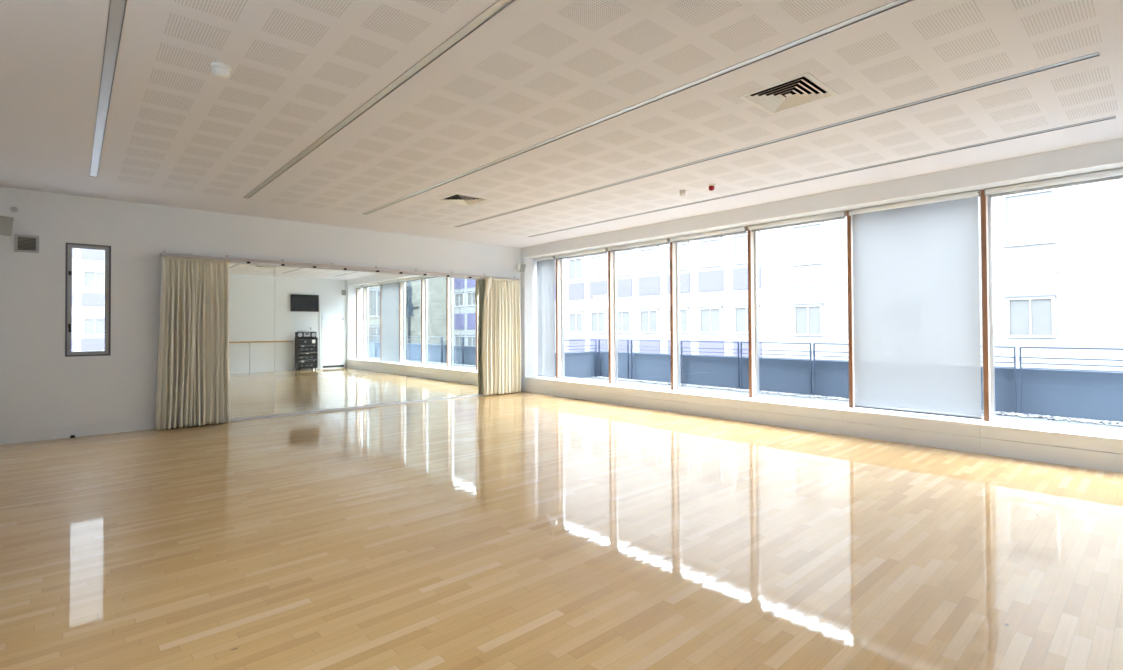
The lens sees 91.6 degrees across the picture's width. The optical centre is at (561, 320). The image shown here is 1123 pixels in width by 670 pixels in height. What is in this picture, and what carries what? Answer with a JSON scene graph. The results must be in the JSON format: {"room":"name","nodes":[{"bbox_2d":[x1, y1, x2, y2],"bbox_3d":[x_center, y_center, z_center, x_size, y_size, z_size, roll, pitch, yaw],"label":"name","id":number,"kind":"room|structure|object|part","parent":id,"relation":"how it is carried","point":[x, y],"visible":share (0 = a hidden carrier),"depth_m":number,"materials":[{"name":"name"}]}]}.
{"room":"exercise studio","nodes":[
{"label":"exercise studio","id":0,"kind":"room"},
{"bbox_2d":[0,186,520,431],"bbox_3d":[-4.475,-0.191,9.943,10.470,3.920,0.250,0,-1,-42],"label":"wall","id":1,"kind":"structure","parent":0,"point":[39,388],"depth_m":8.01,"materials":[{"name":"white paint"}]},
{"bbox_2d":[0,215,13,236],"bbox_3d":[-7.281,-1.234,7.062,0.320,0.282,0.197,-1,-1,27],"label":"wall speaker","id":2,"kind":"object","parent":1,"relation":"attached to","point":[6,222],"visible":1,"depth_m":7.03,"materials":[{"name":"white plastic"}]},
{"bbox_2d":[10,207,17,211],"bbox_3d":[-7.286,-1.483,7.261,0.072,0.072,0.015,0,-1,-42],"label":"wall sensor","id":3,"kind":"object","parent":1,"relation":"attached to","point":[13,209],"visible":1,"depth_m":7.26,"materials":[{"name":"grey plastic"}]},
{"bbox_2d":[14,234,38,252],"bbox_3d":[-7.186,-1.036,7.333,0.240,0.232,0.029,0,-1,-42],"label":"air vent","id":4,"kind":"object","parent":1,"relation":"in","point":[22,243],"visible":1,"depth_m":7.33,"materials":[{"name":"grey plastic"}]},
{"bbox_2d":[0,418,155,444],"bbox_3d":[-4.523,1.560,9.707,9.600,0.172,0.007,0,-1,-42],"label":"baseboard","id":5,"kind":"structure","parent":1,"relation":"attached to","point":[60,432],"depth_m":7.65,"materials":[{"name":"white paint"}]},
{"bbox_2d":[62,240,113,358],"bbox_3d":[-6.745,-0.293,7.780,0.550,1.655,0.096,0,-1,-42],"label":"window","id":6,"kind":"structure","parent":1,"relation":"in","point":[67,245],"depth_m":7.73,"materials":[{"name":"grey metal"}]},
{"bbox_2d":[229,263,274,418],"bbox_3d":[-5.367,0.329,8.934,1.215,2.533,0.044,0,-1,-42],"label":"wall mirror","id":7,"kind":"object","parent":1,"relation":"attached to","point":[251,287],"visible":0.64,"depth_m":9.09,"materials":[{"name":"grey mirror"}]},
{"bbox_2d":[275,266,344,413],"bbox_3d":[-4.471,0.335,9.739,1.186,2.533,0.044,0,-1,-42],"label":"wall mirror","id":8,"kind":"object","parent":1,"relation":"attached to","point":[309,303],"visible":1,"depth_m":9.69,"materials":[{"name":"grey mirror"}]},
{"bbox_2d":[161,250,518,279],"bbox_3d":[-3.549,-0.995,10.534,6.790,0.130,0.130,0,-1,-42],"label":"track","id":9,"kind":"object","parent":1,"relation":"attached to","point":[282,263],"visible":0.97,"depth_m":9.97,"materials":[{"name":"silver metal"}]},
{"bbox_2d":[155,256,230,429],"bbox_3d":[-5.670,0.324,8.445,0.986,2.589,0.182,0,-1,-42],"label":"curtain","id":10,"kind":"object","parent":9,"relation":"hanging from","point":[193,385],"visible":1,"depth_m":8.41,"materials":[{"name":"beige fabric"}]},
{"bbox_2d":[482,277,520,395],"bbox_3d":[-1.328,0.335,12.349,1.043,2.622,0.184,0,-1,-42],"label":"curtain","id":11,"kind":"object","parent":9,"relation":"hanging from","point":[501,335],"visible":1,"depth_m":12.27,"materials":[{"name":"beige fabric"}]},
{"bbox_2d":[345,271,406,406],"bbox_3d":[-3.574,0.341,10.545,1.217,2.533,0.044,0,-1,-42],"label":"wall mirror","id":12,"kind":"object","parent":1,"relation":"attached to","point":[375,303],"visible":1,"depth_m":10.50,"materials":[{"name":"grey mirror"}]},
{"bbox_2d":[406,275,459,400],"bbox_3d":[-2.660,0.347,11.366,1.233,2.533,0.044,0,-1,-42],"label":"wall mirror","id":13,"kind":"object","parent":1,"relation":"attached to","point":[432,303],"visible":1,"depth_m":11.32,"materials":[{"name":"grey mirror"}]},
{"bbox_2d":[460,278,484,395],"bbox_3d":[-1.745,0.353,12.188,1.219,2.533,0.044,0,-1,-42],"label":"wall mirror","id":14,"kind":"object","parent":1,"relation":"attached to","point":[472,291],"visible":0.43,"depth_m":11.95,"materials":[{"name":"grey mirror"}]},
{"bbox_2d":[516,263,525,272],"bbox_3d":[-0.982,-1.231,12.728,0.171,0.220,0.311,0,-1,-42],"label":"wall speaker","id":15,"kind":"object","parent":1,"relation":"attached to","point":[520,267],"visible":1,"depth_m":12.63,"materials":[{"name":"white plastic"}]},
{"bbox_2d":[519,264,525,271],"bbox_3d":[-0.901,-1.220,12.640,0.060,0.187,0.156,-1,-1,43],"label":"grille","id":16,"kind":"object","parent":15,"relation":"attached to","point":[521,266],"depth_m":12.62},
{"bbox_2d":[0,391,1122,669],"bbox_3d":[-0.811,1.635,5.574,9.600,0.120,11.100,0,-1,-42],"label":"floor","id":17,"kind":"structure","parent":0,"point":[521,530],"depth_m":3.76,"materials":[{"name":"brown wood"}]},
{"bbox_2d":[213,394,484,423],"bbox_3d":[-3.545,1.631,10.541,6.170,0.042,0.058,0,-1,-42],"label":"base strip","id":18,"kind":"object","parent":17,"relation":"on","point":[474,395],"visible":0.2,"depth_m":10.13,"materials":[{"name":"white"}]},
{"bbox_2d":[0,0,1122,247],"bbox_3d":[-0.691,-1.836,5.742,10.470,0.030,11.600,0,-1,-42],"label":"ceiling","id":19,"kind":"structure","parent":0,"point":[179,134],"depth_m":4.58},
{"bbox_2d":[89,0,126,177],"bbox_3d":[-2.933,-1.866,3.567,0.072,0.063,8.578,0,-1,-42],"label":"ceiling light","id":20,"kind":"object","parent":19,"relation":"attached to","point":[116,13],"visible":0.83,"depth_m":4.03,"materials":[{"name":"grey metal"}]},
{"bbox_2d":[210,62,230,78],"bbox_3d":[-2.452,-1.794,3.929,0.129,0.082,0.129,0,-1,-42],"label":"smoke detector","id":21,"kind":"object","parent":19,"relation":"attached to","point":[220,70],"visible":1,"depth_m":3.89,"materials":[{"name":"white plastic"}]},
{"bbox_2d":[243,0,514,197],"bbox_3d":[-1.689,-1.858,4.684,0.072,0.063,8.578,0,-1,-42],"label":"ceiling light","id":22,"kind":"object","parent":19,"relation":"attached to","point":[499,5],"visible":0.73,"depth_m":4.15,"materials":[{"name":"grey metal"}]},
{"bbox_2d":[436,193,489,205],"bbox_3d":[-1.455,-1.897,8.060,0.568,0.230,0.568,0,-1,-42],"label":"ceiling vent","id":23,"kind":"object","parent":19,"relation":"in","point":[461,199],"visible":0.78,"depth_m":8.13,"materials":[{"name":"white plastic"}]},
{"bbox_2d":[363,0,912,214],"bbox_3d":[-0.398,-1.850,5.844,0.072,0.063,8.578,0,-1,-42],"label":"ceiling light","id":24,"kind":"object","parent":19,"relation":"attached to","point":[896,3],"visible":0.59,"depth_m":4.26,"materials":[{"name":"grey metal"}]},
{"bbox_2d":[679,190,685,196],"bbox_3d":[1.680,-1.768,7.575,0.090,0.082,0.090,0,-1,-42],"label":"smoke detector","id":25,"kind":"object","parent":19,"relation":"attached to","point":[682,192],"visible":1,"depth_m":7.55,"materials":[{"name":"white plastic"}]},
{"bbox_2d":[708,184,714,190],"bbox_3d":[1.997,-1.773,7.264,0.090,0.082,0.090,0,-1,-42],"label":"fire alarm","id":26,"kind":"object","parent":19,"relation":"attached to","point":[711,186],"visible":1,"depth_m":7.23,"materials":[{"name":"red plastic"}]},
{"bbox_2d":[454,52,1099,226],"bbox_3d":[0.894,-1.841,7.004,0.072,0.063,8.578,0,-1,-42],"label":"ceiling light","id":27,"kind":"object","parent":19,"relation":"attached to","point":[1096,54],"visible":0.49,"depth_m":5.07,"materials":[{"name":"grey metal"}]},
{"bbox_2d":[739,72,838,114],"bbox_3d":[1.860,-1.959,4.473,0.568,0.230,0.568,0,-1,-42],"label":"ceiling vent","id":28,"kind":"object","parent":19,"relation":"in","point":[803,89],"visible":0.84,"depth_m":4.57,"materials":[{"name":"white plastic"}]},
{"bbox_2d":[528,116,1115,236],"bbox_3d":[2.184,-1.833,8.163,0.072,0.063,8.578,0,-1,-42],"label":"ceiling light","id":29,"kind":"object","parent":19,"relation":"attached to","point":[1112,117],"visible":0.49,"depth_m":6.46,"materials":[{"name":"grey metal"}]},
{"bbox_2d":[521,138,1122,453],"bbox_3d":[2.978,-0.240,9.016,0.620,3.920,11.108,0,-1,-42],"label":"wall","id":30,"kind":"structure","parent":0,"point":[1109,151],"depth_m":7.73,"materials":[{"name":"white paint"}]},
{"bbox_2d":[534,255,555,377],"bbox_3d":[-0.391,-0.090,12.752,0.086,2.802,0.698,0,-1,-42],"label":"roller blind","id":31,"kind":"object","parent":30,"relation":"attached to","point":[545,265],"visible":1,"depth_m":12.77,"materials":[{"name":"white fabric"}]},
{"bbox_2d":[556,258,561,377],"bbox_3d":[-0.285,-0.085,12.831,0.195,2.815,0.776,0,-1,-42],"label":"window","id":32,"kind":"structure","parent":30,"relation":"in","point":[558,262],"depth_m":12.50,"materials":[{"name":"silver metal"}]},
{"bbox_2d":[561,251,614,383],"bbox_3d":[0.525,-0.100,11.930,0.195,2.815,1.646,0,-1,-42],"label":"window","id":33,"kind":"structure","parent":30,"relation":"in","point":[610,254],"depth_m":11.31,"materials":[{"name":"silver metal"}]},
{"bbox_2d":[555,247,607,259],"bbox_3d":[0.404,-1.454,11.878,0.086,0.105,1.593,0,-1,-42],"label":"roller blind","id":34,"kind":"object","parent":33,"relation":"attached to","point":[601,250],"visible":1,"depth_m":11.80,"materials":[{"name":"white fabric"}]},
{"bbox_2d":[614,242,676,389],"bbox_3d":[1.599,-0.121,10.734,0.195,2.815,1.570,0,-1,-42],"label":"window","id":35,"kind":"structure","parent":30,"relation":"in","point":[673,309],"depth_m":10.14,"materials":[{"name":"silver metal"}]},
{"bbox_2d":[608,238,669,251],"bbox_3d":[1.478,-1.475,10.682,0.086,0.105,1.517,0,-1,-42],"label":"roller blind","id":36,"kind":"object","parent":35,"relation":"attached to","point":[666,240],"visible":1,"depth_m":10.61,"materials":[{"name":"white fabric"}]},
{"bbox_2d":[676,226,755,397],"bbox_3d":[2.647,-0.141,9.568,0.195,2.815,1.566,0,-1,-42],"label":"window","id":37,"kind":"structure","parent":30,"relation":"in","point":[751,276],"depth_m":8.97,"materials":[{"name":"silver metal"}]},
{"bbox_2d":[670,226,746,242],"bbox_3d":[2.526,-1.495,9.515,0.086,0.105,1.513,0,-1,-42],"label":"roller blind","id":38,"kind":"object","parent":37,"relation":"attached to","point":[738,230],"visible":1,"depth_m":9.46,"materials":[{"name":"white fabric"}]},
{"bbox_2d":[754,211,854,407],"bbox_3d":[3.687,-0.161,8.410,0.195,2.815,1.547,0,-1,-42],"label":"window","id":39,"kind":"structure","parent":30,"relation":"in","point":[851,404],"depth_m":7.81,"materials":[{"name":"silver metal"}]},
{"bbox_2d":[748,210,846,231],"bbox_3d":[3.566,-1.515,8.358,0.086,0.105,1.494,0,-1,-42],"label":"roller blind","id":40,"kind":"object","parent":39,"relation":"attached to","point":[835,215],"visible":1,"depth_m":8.29,"materials":[{"name":"white fabric"}]},
{"bbox_2d":[521,383,1122,472],"bbox_3d":[2.764,1.504,8.788,0.013,0.189,11.098,0,-1,-42],"label":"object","id":41,"kind":"structure","parent":30,"relation":"attached to","point":[1106,461],"depth_m":7.19,"materials":[{"name":"white paint"}]},
{"bbox_2d":[521,378,1122,453],"bbox_3d":[2.763,1.342,8.790,0.013,0.120,11.097,0,-1,-42],"label":"window sill","id":42,"kind":"structure","parent":30,"relation":"attached to","point":[995,433],"depth_m":7.19,"materials":[{"name":"white paint"}]},
{"bbox_2d":[524,161,1122,258],"bbox_3d":[2.940,-1.564,8.980,0.499,0.014,10.852,0,-1,-42],"label":"trim","id":43,"kind":"structure","parent":30,"relation":"attached to","point":[1119,164],"depth_m":7.31,"materials":[{"name":"white paint"}]},
{"bbox_2d":[525,376,1122,441],"bbox_3d":[2.971,1.269,8.960,0.572,0.023,10.852,0,-1,-42],"label":"trim","id":44,"kind":"structure","parent":30,"relation":"attached to","point":[1104,435],"depth_m":7.31,"materials":[{"name":"white paint"}]},
{"bbox_2d":[849,189,981,419],"bbox_3d":[4.607,-0.186,7.190,0.086,2.802,1.494,0,-1,-42],"label":"roller blind","id":45,"kind":"object","parent":30,"relation":"attached to","point":[916,280],"visible":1,"depth_m":7.15,"materials":[{"name":"white fabric"}]},
{"bbox_2d":[980,190,990,420],"bbox_3d":[4.721,-0.181,7.260,0.195,2.815,1.547,0,-1,-42],"label":"window frame","id":46,"kind":"structure","parent":30,"relation":"in","point":[986,416],"depth_m":6.64,"materials":[{"name":"silver metal"}]},
{"bbox_3d":[4.751,-0.180,7.320,0.070,2.815,1.497,0,-1,-42],"label":"frame","id":47,"kind":"part","parent":46,"relation":"part of","materials":[{"name":"silver metal"}]},
{"bbox_2d":[985,168,1122,197],"bbox_3d":[5.633,-1.555,6.057,0.086,0.105,1.492,0,-1,-42],"label":"roller blind","id":48,"kind":"object","parent":30,"relation":"attached to","point":[1112,174],"visible":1,"depth_m":6.12,"materials":[{"name":"white fabric"}]},
{"bbox_2d":[988,197,1122,432],"bbox_3d":[5.754,-0.201,6.110,0.195,2.815,1.545,0,-1,-42],"label":"window","id":49,"kind":"structure","parent":30,"relation":"in","point":[990,230],"depth_m":6.68,"materials":[{"name":"silver metal"}]},
{"label":"outside","id":50,"kind":"structure","parent":0,"visible":0},
{"bbox_3d":[-4.245,10.888,16.513,120.000,0.290,130.000,0,-1,-42],"label":"ground","id":51,"kind":"structure","parent":50,"visible":0},
{"bbox_2d":[67,248,104,351],"bbox_3d":[-32.187,-2.807,41.725,35.990,28.000,7.500,0,-1,-42],"label":"office wing","id":52,"kind":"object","parent":51,"relation":"on","point":[88,266],"visible":0.05,"depth_m":36.91},
{"bbox_3d":[-31.735,1.632,37.127,1.440,0.900,0.029,0,-1,-42],"label":"spandrel panel","id":53,"kind":"part","parent":52,"relation":"part of","materials":[{"name":"grey"}]},
{"bbox_3d":[-31.750,-1.448,37.166,1.440,0.900,0.029,0,-1,-42],"label":"spandrel panel","id":54,"kind":"part","parent":52,"relation":"part of","materials":[{"name":"grey"}]},
{"bbox_3d":[-31.766,-4.617,37.206,1.440,0.900,0.029,0,-1,-42],"label":"spandrel panel","id":55,"kind":"part","parent":52,"relation":"part of","materials":[{"name":"grey"}]},
{"bbox_3d":[-31.745,0.397,37.146,1.120,1.030,0.019,0,-1,-42],"label":"pane","id":56,"kind":"part","parent":52,"relation":"part of","materials":[{"name":"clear glass"}]},
{"bbox_3d":[-31.761,-2.802,37.187,1.120,1.030,0.019,0,-1,-42],"label":"pane","id":57,"kind":"part","parent":52,"relation":"part of","materials":[{"name":"clear glass"}]},
{"bbox_2d":[555,178,1122,370],"bbox_3d":[11.191,1.254,26.245,8.120,19.050,73.600,0,-1,-42],"label":"office building","id":58,"kind":"structure","parent":51,"relation":"on","point":[1058,252],"depth_m":21.38,"materials":[{"name":"grey"}]},
{"bbox_3d":[0.853,-3.023,31.873,0.019,1.150,1.060,0,-1,-42],"label":"pane","id":59,"kind":"part","parent":58,"relation":"part of","materials":[{"name":"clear glass"}]},
{"bbox_3d":[0.868,0.091,31.833,0.019,1.040,1.060,0,-1,-42],"label":"pane","id":60,"kind":"part","parent":58,"relation":"part of","materials":[{"name":"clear glass"}]},
{"bbox_3d":[0.856,-1.718,31.853,0.029,0.940,1.320,0,-1,-42],"label":"spandrel panel","id":61,"kind":"part","parent":58,"relation":"part of","materials":[{"name":"grey"}]},
{"bbox_3d":[0.871,1.436,31.813,0.029,0.830,1.320,0,-1,-42],"label":"spandrel panel","id":62,"kind":"part","parent":58,"relation":"part of","materials":[{"name":"grey"}]},
{"bbox_3d":[2.071,0.068,30.494,0.019,1.040,1.060,0,-1,-42],"label":"pane","id":63,"kind":"part","parent":58,"relation":"part of","materials":[{"name":"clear glass"}]},
{"bbox_3d":[2.074,1.413,30.474,0.029,0.830,1.320,0,-1,-42],"label":"spandrel panel","id":64,"kind":"part","parent":58,"relation":"part of","materials":[{"name":"grey"}]},
{"bbox_3d":[2.058,-1.742,30.514,0.029,0.940,1.320,0,-1,-42],"label":"spandrel panel","id":65,"kind":"part","parent":58,"relation":"part of","materials":[{"name":"grey"}]},
{"bbox_3d":[3.274,0.045,29.156,0.019,1.040,1.060,0,-1,-42],"label":"pane","id":66,"kind":"part","parent":58,"relation":"part of","materials":[{"name":"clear glass"}]},
{"bbox_3d":[3.261,-1.765,29.175,0.029,0.940,1.320,0,-1,-42],"label":"spandrel panel","id":67,"kind":"part","parent":58,"relation":"part of","materials":[{"name":"grey"}]},
{"bbox_3d":[3.277,1.390,29.135,0.029,0.830,1.320,0,-1,-42],"label":"spandrel panel","id":68,"kind":"part","parent":58,"relation":"part of","materials":[{"name":"grey"}]},
{"bbox_3d":[4.477,0.022,27.817,0.019,1.040,1.060,0,-1,-42],"label":"pane","id":69,"kind":"part","parent":58,"relation":"part of","materials":[{"name":"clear glass"}]},
{"bbox_3d":[4.480,1.367,27.796,0.029,0.830,1.320,0,-1,-42],"label":"spandrel panel","id":70,"kind":"part","parent":58,"relation":"part of","materials":[{"name":"grey"}]},
{"bbox_3d":[4.464,-1.788,27.836,0.029,0.940,1.320,0,-1,-42],"label":"spandrel panel","id":71,"kind":"part","parent":58,"relation":"part of","materials":[{"name":"grey"}]},
{"bbox_3d":[5.680,-0.001,26.478,0.019,1.040,1.060,0,-1,-42],"label":"pane","id":72,"kind":"part","parent":58,"relation":"part of","materials":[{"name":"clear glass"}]},
{"bbox_3d":[5.683,1.344,26.457,0.029,0.830,1.320,0,-1,-42],"label":"spandrel panel","id":73,"kind":"part","parent":58,"relation":"part of","materials":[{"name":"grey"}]},
{"bbox_3d":[5.667,-1.811,26.497,0.029,0.940,1.320,0,-1,-42],"label":"spandrel panel","id":74,"kind":"part","parent":58,"relation":"part of","materials":[{"name":"grey"}]},
{"bbox_2d":[700,239,719,265],"bbox_3d":[6.867,-3.139,25.179,0.019,1.150,1.060,0,-1,-42],"label":"shutter","id":75,"kind":"object","parent":58,"relation":"hanging from","point":[709,248],"depth_m":25.16,"materials":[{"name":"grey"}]},
{"bbox_3d":[6.883,-0.024,25.139,0.019,1.040,1.060,0,-1,-42],"label":"pane","id":76,"kind":"part","parent":58,"relation":"part of","materials":[{"name":"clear glass"}]},
{"bbox_3d":[6.870,-1.834,25.159,0.029,0.940,1.320,0,-1,-42],"label":"spandrel panel","id":77,"kind":"part","parent":58,"relation":"part of","materials":[{"name":"grey"}]},
{"bbox_3d":[6.886,1.321,25.119,0.029,0.830,1.320,0,-1,-42],"label":"spandrel panel","id":78,"kind":"part","parent":58,"relation":"part of","materials":[{"name":"grey"}]},
{"bbox_3d":[8.086,-0.047,23.800,0.019,1.040,1.060,0,-1,-42],"label":"pane","id":79,"kind":"part","parent":58,"relation":"part of","materials":[{"name":"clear glass"}]},
{"bbox_3d":[8.073,-1.857,23.820,0.029,0.940,1.320,0,-1,-42],"label":"spandrel panel","id":80,"kind":"part","parent":58,"relation":"part of","materials":[{"name":"grey"}]},
{"bbox_3d":[8.089,1.298,23.780,0.029,0.830,1.320,0,-1,-42],"label":"spandrel panel","id":81,"kind":"part","parent":58,"relation":"part of","materials":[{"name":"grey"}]},
{"bbox_2d":[793,224,820,263],"bbox_3d":[9.848,-3.071,21.860,0.019,1.500,1.100,0,-1,-42],"label":"shutter","id":82,"kind":"object","parent":58,"relation":"hanging from","point":[806,237],"depth_m":21.84,"materials":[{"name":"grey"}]},
{"bbox_2d":[792,303,822,304],"bbox_3d":[9.831,-0.664,21.802,0.099,0.044,1.200,0,-1,-42],"label":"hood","id":83,"kind":"object","parent":58,"relation":"attached to","point":[792,303],"depth_m":21.80,"materials":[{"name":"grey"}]},
{"bbox_3d":[9.863,-0.021,21.821,0.019,1.100,1.000,0,-1,-42],"label":"pane","id":84,"kind":"part","parent":58,"relation":"part of","materials":[{"name":"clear glass"}]},
{"bbox_2d":[1006,191,1052,243],"bbox_3d":[14.392,-3.158,16.802,0.019,1.500,1.100,0,-1,-42],"label":"shutter","id":85,"kind":"object","parent":58,"relation":"hanging from","point":[1029,215],"depth_m":16.77,"materials":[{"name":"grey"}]},
{"bbox_3d":[14.408,-0.109,16.763,0.019,1.100,1.000,0,-1,-42],"label":"pane","id":86,"kind":"part","parent":58,"relation":"part of","materials":[{"name":"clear glass"}]},
{"bbox_2d":[1005,295,1055,297],"bbox_3d":[14.375,-0.752,16.744,0.099,0.044,1.200,0,-1,-42],"label":"window lintel","id":87,"kind":"object","parent":58,"relation":"attached to","point":[1006,296],"depth_m":16.71,"materials":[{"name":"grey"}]},
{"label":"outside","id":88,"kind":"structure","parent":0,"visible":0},
{"bbox_2d":[582,377,1122,428],"bbox_3d":[9.320,1.640,4.862,3.280,0.350,28.300,0,-1,-42],"label":"floor","id":89,"kind":"structure","parent":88,"point":[625,381],"depth_m":10.68,"materials":[{"name":"white concrete"}]},
{"bbox_2d":[555,352,598,377],"bbox_3d":[-0.124,1.278,15.272,3.140,0.735,0.200,0,-1,-42],"label":"wall","id":90,"kind":"structure","parent":89,"relation":"on","point":[577,364],"depth_m":15.74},
{"bbox_2d":[564,339,596,376],"bbox_3d":[0.517,1.096,15.623,1.388,1.102,0.080,0,-1,-42],"label":"railing section","id":91,"kind":"object","parent":89,"relation":"on","point":[595,345],"visible":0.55,"depth_m":16.01,"materials":[{"name":"blue"}]},
{"bbox_3d":[1.011,1.102,16.066,0.060,1.095,0.080,0,-1,-42],"label":"post","id":92,"kind":"part","parent":91,"relation":"part of","materials":[{"name":"blue"}]},
{"bbox_2d":[598,339,628,378],"bbox_3d":[1.487,1.091,15.681,0.080,1.102,1.178,0,-1,-42],"label":"railing section","id":93,"kind":"object","parent":89,"relation":"on","point":[599,345],"visible":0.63,"depth_m":15.82,"materials":[{"name":"blue"}]},
{"bbox_3d":[1.113,1.102,16.096,0.080,1.095,0.060,0,-1,-42],"label":"post","id":94,"kind":"part","parent":93,"relation":"part of","materials":[{"name":"blue"}]},
{"bbox_3d":[1.860,1.088,15.265,0.080,1.095,0.060,0,-1,-42],"label":"post","id":95,"kind":"part","parent":93,"relation":"part of","materials":[{"name":"blue"}]},
{"bbox_2d":[630,340,670,378],"bbox_3d":[2.482,1.072,14.573,0.080,1.102,1.660,0,-1,-42],"label":"railing section","id":96,"kind":"object","parent":89,"relation":"on","point":[631,346],"visible":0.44,"depth_m":14.90,"materials":[{"name":"blue"}]},
{"bbox_3d":[1.947,1.086,15.168,0.080,1.095,0.060,0,-1,-42],"label":"post","id":97,"kind":"part","parent":96,"relation":"part of","materials":[{"name":"blue"}]},
{"bbox_3d":[2.479,0.532,14.580,0.044,0.022,1.600,0,-1,-42],"label":"rail","id":98,"kind":"part","parent":96,"relation":"part of","materials":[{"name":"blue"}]},
{"bbox_2d":[680,341,739,388],"bbox_3d":[3.599,1.051,13.329,0.080,1.102,1.660,0,-1,-42],"label":"railing section","id":99,"kind":"object","parent":89,"relation":"on","point":[681,347],"visible":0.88,"depth_m":13.25,"materials":[{"name":"blue"}]},
{"bbox_3d":[3.064,1.065,13.924,0.080,1.095,0.060,0,-1,-42],"label":"post","id":100,"kind":"part","parent":99,"relation":"part of","materials":[{"name":"blue"}]},
{"bbox_3d":[3.596,0.511,13.336,0.044,0.022,1.600,0,-1,-42],"label":"rail","id":101,"kind":"part","parent":99,"relation":"part of","materials":[{"name":"blue"}]},
{"bbox_3d":[4.134,1.044,12.734,0.080,1.095,0.060,0,-1,-42],"label":"post","id":102,"kind":"part","parent":99,"relation":"part of","materials":[{"name":"blue"}]},
{"bbox_2d":[740,342,811,394],"bbox_3d":[4.716,1.030,12.086,0.080,1.102,1.660,0,-1,-42],"label":"railing section","id":103,"kind":"object","parent":89,"relation":"on","point":[741,349],"visible":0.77,"depth_m":11.89,"materials":[{"name":"blue"}]},
{"bbox_3d":[4.182,1.043,12.681,0.080,1.095,0.060,0,-1,-42],"label":"post","id":104,"kind":"part","parent":103,"relation":"part of","materials":[{"name":"blue"}]},
{"bbox_3d":[4.714,0.489,12.093,0.044,0.022,1.600,0,-1,-42],"label":"rail","id":105,"kind":"part","parent":103,"relation":"part of","materials":[{"name":"blue"}]},
{"bbox_3d":[5.251,1.023,11.491,0.080,1.095,0.060,0,-1,-42],"label":"post","id":106,"kind":"part","parent":103,"relation":"part of","materials":[{"name":"blue"}]},
{"bbox_2d":[813,343,847,395],"bbox_3d":[5.834,1.008,10.842,0.080,1.102,1.660,0,-1,-42],"label":"railing section","id":107,"kind":"object","parent":89,"relation":"on","point":[814,351],"visible":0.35,"depth_m":11.35,"materials":[{"name":"blue"}]},
{"bbox_3d":[5.299,1.022,11.437,0.080,1.095,0.060,0,-1,-42],"label":"post","id":108,"kind":"part","parent":107,"relation":"part of","materials":[{"name":"blue"}]},
{"bbox_3d":[5.831,0.468,10.849,0.044,0.022,1.600,0,-1,-42],"label":"rail","id":109,"kind":"part","parent":107,"relation":"part of","materials":[{"name":"blue"}]},
{"bbox_2d":[591,376,1122,426],"bbox_3d":[5.099,1.552,11.231,0.418,0.042,12.440,0,-1,-42],"label":"strip","id":110,"kind":"object","parent":89,"relation":"on","point":[1056,418],"visible":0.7,"depth_m":10.82,"materials":[{"name":"grey"}]},
{"bbox_2d":[600,352,1122,421],"bbox_3d":[10.574,1.104,5.863,0.200,0.735,28.100,0,-1,-42],"label":"parapet","id":111,"kind":"object","parent":89,"relation":"on","point":[1096,395],"visible":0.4,"depth_m":11.17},
{"bbox_2d":[981,346,1016,412],"bbox_3d":[6.951,0.987,9.598,0.080,1.102,1.660,0,-1,-42],"label":"railing section","id":112,"kind":"object","parent":89,"relation":"on","point":[1014,357],"visible":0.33,"depth_m":9.01,"materials":[{"name":"blue"}]},
{"bbox_3d":[6.948,0.447,9.605,0.044,0.022,1.600,0,-1,-42],"label":"rail","id":113,"kind":"part","parent":112,"relation":"part of","materials":[{"name":"blue"}]},
{"bbox_3d":[7.486,0.980,9.003,0.080,1.095,0.060,0,-1,-42],"label":"post","id":114,"kind":"part","parent":112,"relation":"part of","materials":[{"name":"blue"}]},
{"bbox_2d":[1019,347,1122,413],"bbox_3d":[8.068,0.965,8.355,0.080,1.102,1.660,0,-1,-42],"label":"railing section","id":115,"kind":"object","parent":89,"relation":"on","point":[1020,357],"visible":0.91,"depth_m":8.59,"materials":[{"name":"blue"}]},
{"bbox_3d":[7.534,0.979,8.950,0.080,1.095,0.060,0,-1,-42],"label":"post","id":116,"kind":"part","parent":115,"relation":"part of","materials":[{"name":"blue"}]},
{"bbox_3d":[8.066,0.425,8.362,0.044,0.022,1.600,0,-1,-42],"label":"rail","id":117,"kind":"part","parent":115,"relation":"part of","materials":[{"name":"blue"}]}
]}

